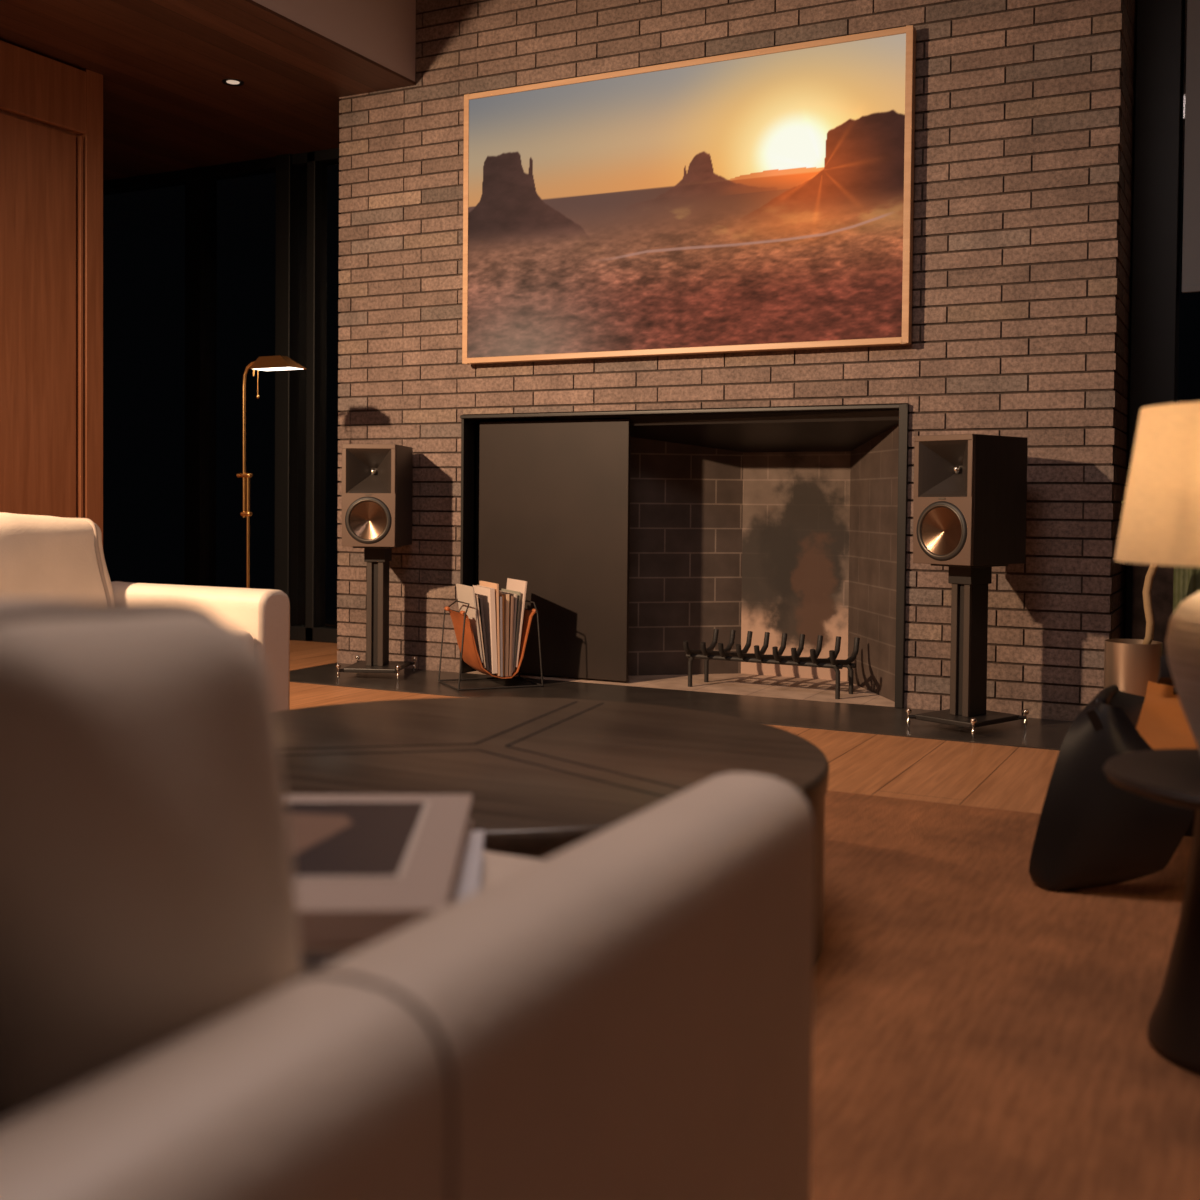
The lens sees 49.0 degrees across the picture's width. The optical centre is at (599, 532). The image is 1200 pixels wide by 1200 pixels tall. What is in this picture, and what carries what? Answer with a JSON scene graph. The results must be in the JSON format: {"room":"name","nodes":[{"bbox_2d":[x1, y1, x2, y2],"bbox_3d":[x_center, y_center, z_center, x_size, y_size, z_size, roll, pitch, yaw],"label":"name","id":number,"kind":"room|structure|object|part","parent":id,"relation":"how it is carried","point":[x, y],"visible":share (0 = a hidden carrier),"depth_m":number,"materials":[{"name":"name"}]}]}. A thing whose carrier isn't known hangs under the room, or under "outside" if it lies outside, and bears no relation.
{"room":"living room","nodes":[
{"label":"living room","id":0,"kind":"room"},
{"bbox_2d":[0,40,102,545],"bbox_3d":[-3.331,-0.597,2.896,0.140,2.410,5.558,1,2,27],"label":"door frame","id":1,"kind":"structure","parent":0,"point":[35,88],"depth_m":5.26,"materials":[{"name":"brown wood"}]},
{"bbox_2d":[0,113,75,517],"bbox_3d":[-2.344,-0.500,4.743,0.016,2.125,1.116,1,2,27],"label":"door","id":2,"kind":"structure","parent":1,"relation":"in","point":[38,162],"depth_m":5.07,"materials":[{"name":"brown wood"}]},
{"bbox_2d":[77,136,82,517],"bbox_3d":[-2.078,-0.507,5.258,0.022,2.140,0.014,1,2,27],"label":"trim","id":3,"kind":"structure","parent":1,"relation":"attached to","point":[79,138],"depth_m":5.24,"materials":[{"name":"brown wood"}]},
{"bbox_2d":[0,0,415,180],"bbox_3d":[-3.515,-1.831,3.776,3.451,0.012,7.000,1,2,27],"label":"ceiling","id":4,"kind":"structure","parent":0,"point":[163,65],"depth_m":5.27,"materials":[{"name":"brown wood"}]},
{"bbox_2d":[222,78,243,85],"bbox_3d":[-1.503,-1.844,5.388,0.090,0.004,0.090,1,2,27],"label":"recessed light","id":5,"kind":"object","parent":4,"relation":"in","point":[231,82],"visible":1,"depth_m":5.39,"materials":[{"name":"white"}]},
{"bbox_2d":[103,148,340,642],"bbox_3d":[-2.108,-0.682,6.887,2.806,2.416,0.140,1,2,27],"label":"curtain","id":6,"kind":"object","parent":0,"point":[209,272],"depth_m":6.79,"materials":[{"name":"black fabric"}]},
{"bbox_2d":[290,640,1058,813],"bbox_3d":[-0.837,0.693,2.807,9.200,0.120,7.600,1,2,27],"label":"floor","id":7,"kind":"structure","parent":0,"point":[1011,778],"depth_m":3.62,"materials":[{"name":"brown wood"}]},
{"bbox_2d":[0,512,289,711],"bbox_3d":[-1.672,0.279,2.913,0.880,0.648,1.954,1,2,27],"label":"sofa","id":8,"kind":"object","parent":7,"relation":"on","point":[42,557],"visible":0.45,"depth_m":3.54,"materials":[{"name":"beige leather"}]},
{"bbox_2d":[0,512,114,600],"bbox_3d":[-1.655,0.113,3.378,0.249,0.333,0.879,1,2,27],"label":"cushion","id":9,"kind":"object","parent":8,"relation":"on","point":[42,557],"depth_m":3.54,"materials":[{"name":"beige fabric"}]},
{"bbox_3d":[-1.260,0.366,3.732,0.880,0.442,0.120,1,2,27],"label":"arm","id":10,"kind":"part","parent":8,"relation":"part of","materials":[{"name":"white fabric"}]},
{"bbox_2d":[239,630,253,644],"bbox_3d":[-1.426,0.337,3.269,0.754,0.164,0.853,1,2,27],"label":"seat cushion","id":11,"kind":"object","parent":8,"relation":"on","point":[249,634],"depth_m":3.46,"materials":[{"name":"white fabric"}]},
{"bbox_2d":[237,355,305,587],"bbox_3d":[-1.320,-0.053,5.111,0.377,1.253,0.235,1,2,27],"label":"floor lamp","id":12,"kind":"object","parent":7,"relation":"on","point":[263,363],"visible":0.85,"depth_m":5.13,"materials":[{"name":"gold metal"}]},
{"bbox_3d":[-1.238,-0.653,5.057,0.206,0.049,0.098,1,2,27],"label":"lamp shade","id":13,"kind":"part","parent":12,"relation":"part of","materials":[{"name":"gold metal"}]},
{"bbox_3d":[-1.240,-0.632,5.058,0.184,0.007,0.082,1,2,27],"label":"light panel","id":14,"kind":"part","parent":12,"relation":"part of","materials":[{"name":"beige plastic"}]},
{"bbox_2d":[290,663,1072,750],"bbox_3d":[0.136,0.595,4.700,3.101,0.004,0.540,1,2,27],"label":"hearth","id":15,"kind":"object","parent":7,"relation":"on","point":[1049,734],"visible":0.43,"depth_m":4.61,"materials":[{"name":"black stone"}]},
{"bbox_2d":[336,546,416,679],"bbox_3d":[-0.888,0.310,5.252,0.257,0.519,0.305,1,1,5],"label":"speaker stand","id":16,"kind":"object","parent":15,"relation":"on","point":[377,559],"visible":0.95,"depth_m":5.21,"materials":[{"name":"black painted metal"},{"name":"chrome"}]},
{"bbox_3d":[-0.914,0.322,5.215,0.022,0.413,0.012,1,1,5],"label":"rail","id":17,"kind":"part","parent":16,"relation":"part of","materials":[{"name":"grey metal"}]},
{"bbox_3d":[-0.890,0.536,5.257,0.210,0.016,0.260,1,1,5],"label":"plate","id":18,"kind":"part","parent":16,"relation":"part of","materials":[{"name":"black metal"}]},
{"bbox_2d":[342,444,412,546],"bbox_3d":[-0.884,-0.147,5.237,0.212,0.397,0.308,1,1,5],"label":"speaker","id":19,"kind":"object","parent":16,"relation":"on","point":[376,478],"visible":1,"depth_m":5.10},
{"bbox_3d":[-0.886,0.055,5.246,0.150,0.008,0.200,1,1,5],"label":"plate","id":20,"kind":"part","parent":16,"relation":"part of","materials":[{"name":"black metal"}]},
{"bbox_3d":[-0.869,0.323,5.211,0.022,0.413,0.012,1,1,5],"label":"rail","id":21,"kind":"part","parent":16,"relation":"part of","materials":[{"name":"grey metal"}]},
{"bbox_2d":[438,600,542,690],"bbox_3d":[-0.418,0.418,5.022,0.337,0.322,0.267,0,1,-23],"label":"magazine rack","id":22,"kind":"object","parent":15,"relation":"on","point":[462,627],"visible":0.78,"depth_m":4.96,"materials":[{"name":"brown leather"}]},
{"bbox_3d":[-0.559,0.436,4.962,0.030,0.287,0.267,0,1,-23],"label":"wire leg","id":23,"kind":"part","parent":22,"relation":"part of","materials":[{"name":"black metal"}]},
{"bbox_2d":[456,584,482,662],"bbox_3d":[-0.495,0.341,4.981,0.044,0.283,0.210,0,1,-23],"label":"magazine","id":24,"kind":"object","parent":22,"relation":"in","point":[465,593],"visible":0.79,"depth_m":4.92,"materials":[{"name":"beige paper"}]},
{"bbox_2d":[475,595,485,667],"bbox_3d":[-0.484,0.366,4.989,0.040,0.274,0.210,0,1,-23],"label":"magazine","id":25,"kind":"object","parent":22,"relation":"in","point":[476,596],"visible":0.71,"depth_m":4.89,"materials":[{"name":"beige paper"}]},
{"bbox_2d":[478,597,488,669],"bbox_3d":[-0.470,0.376,4.993,0.035,0.269,0.210,0,1,-23],"label":"magazine","id":26,"kind":"object","parent":22,"relation":"in","point":[480,601],"visible":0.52,"depth_m":4.90,"materials":[{"name":"grey paper"}]},
{"bbox_2d":[473,585,497,673],"bbox_3d":[-0.437,0.364,5.003,0.032,0.318,0.210,0,1,-23],"label":"magazine","id":27,"kind":"object","parent":22,"relation":"in","point":[487,594],"visible":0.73,"depth_m":4.92,"materials":[{"name":"beige paper"}]},
{"bbox_2d":[479,581,499,675],"bbox_3d":[-0.420,0.361,5.008,0.008,0.345,0.210,-2,2,-23],"label":"magazine","id":28,"kind":"object","parent":22,"relation":"in","point":[481,583],"visible":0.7,"depth_m":4.92,"materials":[{"name":"beige paper"}]},
{"bbox_2d":[499,596,502,676],"bbox_3d":[-0.409,0.386,5.012,0.008,0.300,0.210,-1,2,-23],"label":"magazine","id":29,"kind":"object","parent":22,"relation":"in","point":[500,597],"visible":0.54,"depth_m":4.92,"materials":[{"name":"grey paper"}]},
{"bbox_2d":[499,595,503,676],"bbox_3d":[-0.405,0.386,5.035,0.009,0.305,0.210,0,2,-23],"label":"magazine","id":30,"kind":"object","parent":22,"relation":"in","point":[499,595],"visible":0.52,"depth_m":4.94,"materials":[{"name":"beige paper"}]},
{"bbox_2d":[499,592,508,676],"bbox_3d":[-0.390,0.384,5.037,0.013,0.310,0.210,0,1,-23],"label":"magazine","id":31,"kind":"object","parent":22,"relation":"in","point":[506,596],"visible":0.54,"depth_m":4.94,"materials":[{"name":"beige paper"}]},
{"bbox_2d":[499,591,516,672],"bbox_3d":[-0.364,0.378,5.047,0.022,0.298,0.210,0,1,-23],"label":"magazine","id":32,"kind":"object","parent":22,"relation":"in","point":[511,594],"visible":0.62,"depth_m":4.95,"materials":[{"name":"beige paper"}]},
{"bbox_2d":[508,595,513,675],"bbox_3d":[-0.371,0.386,5.030,0.008,0.300,0.210,1,1,-23],"label":"magazine","id":33,"kind":"object","parent":22,"relation":"in","point":[511,598],"visible":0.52,"depth_m":4.94,"materials":[{"name":"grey paper"}]},
{"bbox_2d":[501,589,520,670],"bbox_3d":[-0.354,0.371,5.056,0.028,0.300,0.210,0,1,-23],"label":"magazine","id":34,"kind":"object","parent":22,"relation":"in","point":[504,590],"visible":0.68,"depth_m":4.96,"materials":[{"name":"grey paper"}]},
{"bbox_2d":[506,578,526,666],"bbox_3d":[-0.337,0.343,5.054,0.043,0.324,0.210,0,1,-23],"label":"magazine","id":35,"kind":"object","parent":22,"relation":"in","point":[512,584],"visible":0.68,"depth_m":4.97,"materials":[{"name":"beige paper"}]},
{"bbox_3d":[-0.277,0.436,5.083,0.030,0.287,0.267,0,1,-23],"label":"wire leg","id":36,"kind":"part","parent":22,"relation":"part of","materials":[{"name":"black metal"}]},
{"bbox_2d":[905,564,1028,737],"bbox_3d":[1.159,0.356,4.139,0.305,0.519,0.257,-1,2,-40],"label":"speaker stand","id":37,"kind":"object","parent":15,"relation":"on","point":[969,594],"visible":0.94,"depth_m":4.12,"materials":[{"name":"black metal"}]},
{"bbox_3d":[1.113,0.366,4.131,0.012,0.413,0.022,-1,2,-40],"label":"rail","id":38,"kind":"part","parent":37,"relation":"part of","materials":[{"name":"grey metal"}]},
{"bbox_3d":[1.143,0.368,4.096,0.012,0.413,0.022,-1,2,-40],"label":"rail","id":39,"kind":"part","parent":37,"relation":"part of","materials":[{"name":"grey metal"}]},
{"bbox_3d":[1.157,0.581,4.145,0.260,0.016,0.210,-1,2,-40],"label":"plate","id":40,"kind":"part","parent":37,"relation":"part of","materials":[{"name":"black metal"}]},
{"bbox_3d":[1.161,0.100,4.133,0.200,0.008,0.150,-1,2,-40],"label":"plate","id":41,"kind":"part","parent":37,"relation":"part of","materials":[{"name":"black metal"}]},
{"bbox_2d":[913,434,1027,565],"bbox_3d":[1.160,-0.102,4.126,0.308,0.397,0.212,-1,2,-40],"label":"speaker","id":42,"kind":"object","parent":37,"relation":"on","point":[970,496],"visible":1,"depth_m":4.05},
{"bbox_2d":[460,403,909,707],"bbox_3d":[0.385,0.061,5.202,1.820,1.052,0.643,1,2,27],"label":"fireplace","id":43,"kind":"object","parent":7,"relation":"on","point":[633,536],"depth_m":5.24,"materials":[{"name":"black metal"}]},
{"bbox_3d":[-0.190,0.062,5.224,0.675,1.014,0.018,1,2,27],"label":"sliding panel","id":44,"kind":"part","parent":43,"relation":"part of","materials":[{"name":"brown metal"}]},
{"bbox_3d":[0.348,0.526,5.011,0.029,0.123,0.018,1,2,29],"label":"leg","id":45,"kind":"part","parent":43,"relation":"part of","materials":[{"name":"black metal"}]},
{"bbox_3d":[0.421,0.530,5.142,0.029,0.110,0.018,1,2,29],"label":"leg","id":46,"kind":"part","parent":43,"relation":"part of","materials":[{"name":"black metal"}]},
{"bbox_2d":[556,410,898,451],"bbox_3d":[0.569,-0.386,5.112,1.410,0.127,0.520,1,2,27],"label":"hood","id":47,"kind":"object","parent":43,"relation":"attached to","point":[840,430],"depth_m":5.06,"materials":[{"name":"black metal"}]},
{"bbox_3d":[0.600,0.475,4.870,0.615,0.018,0.018,1,2,29],"label":"cross rail","id":48,"kind":"part","parent":43,"relation":"part of","materials":[{"name":"black metal"}]},
{"bbox_3d":[0.642,0.490,4.947,0.615,0.203,0.305,1,2,29],"label":"fire grate","id":49,"kind":"part","parent":43,"relation":"part of","materials":[{"name":"black metal"}]},
{"bbox_3d":[0.850,0.537,4.732,0.029,0.123,0.018,1,2,29],"label":"leg","id":50,"kind":"part","parent":43,"relation":"part of","materials":[{"name":"black metal"}]},
{"bbox_3d":[0.673,0.485,5.002,0.615,0.018,0.018,1,2,29],"label":"cross rail","id":51,"kind":"part","parent":43,"relation":"part of","materials":[{"name":"black metal"}]},
{"bbox_3d":[0.923,0.541,4.863,0.029,0.110,0.018,1,2,29],"label":"leg","id":52,"kind":"part","parent":43,"relation":"part of","materials":[{"name":"black metal"}]},
{"bbox_2d":[810,790,1199,1199],"bbox_3d":[-0.037,0.664,1.617,3.500,0.010,3.360,1,2,27],"label":"rug","id":53,"kind":"object","parent":7,"relation":"on","point":[979,1029],"visible":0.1,"depth_m":1.77,"materials":[{"name":"brown carpet"}]},
{"bbox_2d":[0,598,814,1199],"bbox_3d":[-0.693,0.331,1.141,1.554,0.645,0.880,1,2,27],"label":"sofa","id":54,"kind":"object","parent":53,"relation":"on","point":[624,1012],"visible":0.98,"depth_m":0.66,"materials":[{"name":"white fabric"}]},
{"bbox_2d":[0,598,301,1118],"bbox_3d":[-0.487,0.185,0.812,0.679,0.332,0.247,1,2,27],"label":"cushion","id":55,"kind":"object","parent":54,"relation":"on","point":[148,890],"depth_m":0.61,"materials":[{"name":"beige fabric"}]},
{"bbox_2d":[300,831,483,969],"bbox_3d":[-0.232,0.302,1.108,0.260,0.026,0.300,0,1,-4],"label":"book","id":56,"kind":"object","parent":54,"relation":"on","point":[470,883],"visible":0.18,"depth_m":1.09,"materials":[{"name":"grey paper"}]},
{"bbox_2d":[286,794,472,951],"bbox_3d":[-0.257,0.273,1.099,0.280,0.031,0.365,0,1,-3],"label":"book","id":57,"kind":"object","parent":56,"relation":"on","point":[368,867],"visible":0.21,"depth_m":1.05,"materials":[{"name":"beige paper"}]},
{"bbox_2d":[287,802,424,875],"bbox_3d":[-0.264,0.258,1.120,0.207,0.001,0.243,0,1,-3],"label":"photograph","id":58,"kind":"object","parent":57,"relation":"on","point":[328,838],"depth_m":1.11,"materials":[{"name":"grey"}]},
{"bbox_2d":[302,851,540,972],"bbox_3d":[-0.374,0.399,1.049,0.653,0.164,0.754,1,2,27],"label":"seat cushion","id":59,"kind":"object","parent":54,"relation":"on","point":[497,867],"depth_m":1.25,"materials":[{"name":"fabric"}]},
{"bbox_2d":[274,697,828,966],"bbox_3d":[-0.189,0.499,2.178,1.116,0.290,1.116,1,2,27],"label":"coffee table","id":60,"kind":"object","parent":53,"relation":"on","point":[543,776],"visible":0.38,"depth_m":2.08,"materials":[{"name":"brown wood"}]},
{"bbox_2d":[1029,655,1197,891],"bbox_3d":[1.252,0.429,2.476,0.768,0.460,0.585,1,2,27],"label":"lounge chair","id":61,"kind":"object","parent":53,"relation":"on","point":[1092,831],"visible":0.83,"depth_m":2.36,"materials":[{"name":"leather"}]},
{"bbox_3d":[1.389,0.253,2.594,0.527,0.112,0.154,1,2,27],"label":"backrest","id":62,"kind":"part","parent":61,"relation":"part of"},
{"bbox_3d":[1.357,0.483,2.660,0.362,0.331,0.164,1,2,27],"label":"leg","id":63,"kind":"part","parent":61,"relation":"part of","materials":[{"name":"black"}]},
{"bbox_2d":[1103,749,1199,1074],"bbox_3d":[0.833,0.487,1.678,0.364,0.357,0.364,1,2,27],"label":"side table","id":64,"kind":"object","parent":53,"relation":"on","point":[1171,776],"visible":1,"depth_m":1.67,"materials":[{"name":"brown paint"}]},
{"bbox_2d":[1114,401,1199,751],"bbox_3d":[0.837,0.075,1.668,0.346,0.467,0.346,1,2,27],"label":"table lamp","id":65,"kind":"object","parent":64,"relation":"on","point":[1160,524],"visible":1,"depth_m":1.62,"materials":[{"name":"beige fabric"}]},
{"bbox_3d":[0.838,-0.060,1.665,0.346,0.198,0.346,1,2,27],"label":"lamp shade","id":66,"kind":"part","parent":65,"relation":"part of","materials":[{"name":"fabric"}]},
{"bbox_2d":[1104,500,1161,695],"bbox_3d":[1.659,0.191,3.988,0.240,0.864,0.198,1,2,27],"label":"potted plant","id":67,"kind":"object","parent":7,"relation":"on","point":[1129,664],"visible":0.38,"depth_m":3.96,"materials":[{"name":"beige metal"}]},
{"bbox_3d":[1.628,0.477,4.022,0.164,0.290,0.164,1,2,27],"label":"pot","id":68,"kind":"part","parent":67,"relation":"part of","materials":[{"name":"beige metal"}]},
{"bbox_3d":[1.684,0.071,3.986,0.079,0.590,0.043,1,2,27],"label":"stem","id":69,"kind":"part","parent":67,"relation":"part of","materials":[{"name":"brown plant"}]},
{"bbox_2d":[1164,566,1199,685],"bbox_3d":[1.856,0.226,4.103,0.180,0.800,0.180,2,2,45],"label":"potted cactus","id":70,"kind":"object","parent":7,"relation":"on","point":[1186,580],"visible":0.15,"depth_m":4.07,"materials":[{"name":"green plant"}]},
{"bbox_2d":[337,0,1136,720],"bbox_3d":[0.475,-1.065,5.303,3.104,3.300,0.901,1,2,27],"label":"wall","id":71,"kind":"structure","parent":0,"point":[1025,109],"depth_m":4.50,"materials":[{"name":"brick"}]},
{"bbox_2d":[252,0,415,81],"bbox_3d":[-2.161,-2.237,2.634,0.018,0.878,6.198,1,2,27],"label":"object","id":72,"kind":"structure","parent":71,"relation":"attached to","point":[383,32],"depth_m":5.11,"materials":[{"name":"grey paint"}]},
{"bbox_2d":[462,25,915,364],"bbox_3d":[0.264,-1.192,4.869,1.789,1.071,0.059,1,2,27],"label":"framed picture","id":73,"kind":"object","parent":71,"relation":"attached to","point":[758,200],"visible":1,"depth_m":4.79,"materials":[{"name":"glass display screen"},{"name":"pale oak"}]},
{"bbox_2d":[1125,0,1199,638],"bbox_3d":[3.152,-1.010,4.007,2.833,3.306,0.180,1,2,27],"label":"window","id":74,"kind":"structure","parent":71,"relation":"in","point":[1165,283],"depth_m":4.53,"materials":[{"name":"black"}]},
{"bbox_3d":[3.151,-1.020,4.007,2.830,3.180,0.008,1,2,27],"label":"glass pane","id":75,"kind":"part","parent":74,"relation":"part of","materials":[{"name":"black"}]},
{"bbox_2d":[1182,0,1199,285],"bbox_3d":[2.655,-1.694,4.163,1.460,1.748,0.004,1,2,27],"label":"roller shade","id":76,"kind":"object","parent":74,"relation":"attached to","point":[1191,202],"depth_m":4.49,"materials":[{"name":"grey fabric"}]},
{"bbox_2d":[1131,563,1173,655],"bbox_3d":[3.039,0.362,3.922,2.700,0.560,0.100,1,2,27],"label":"wall","id":77,"kind":"structure","parent":0,"point":[1162,586],"depth_m":4.45,"materials":[{"name":"brown stone"}]}
]}

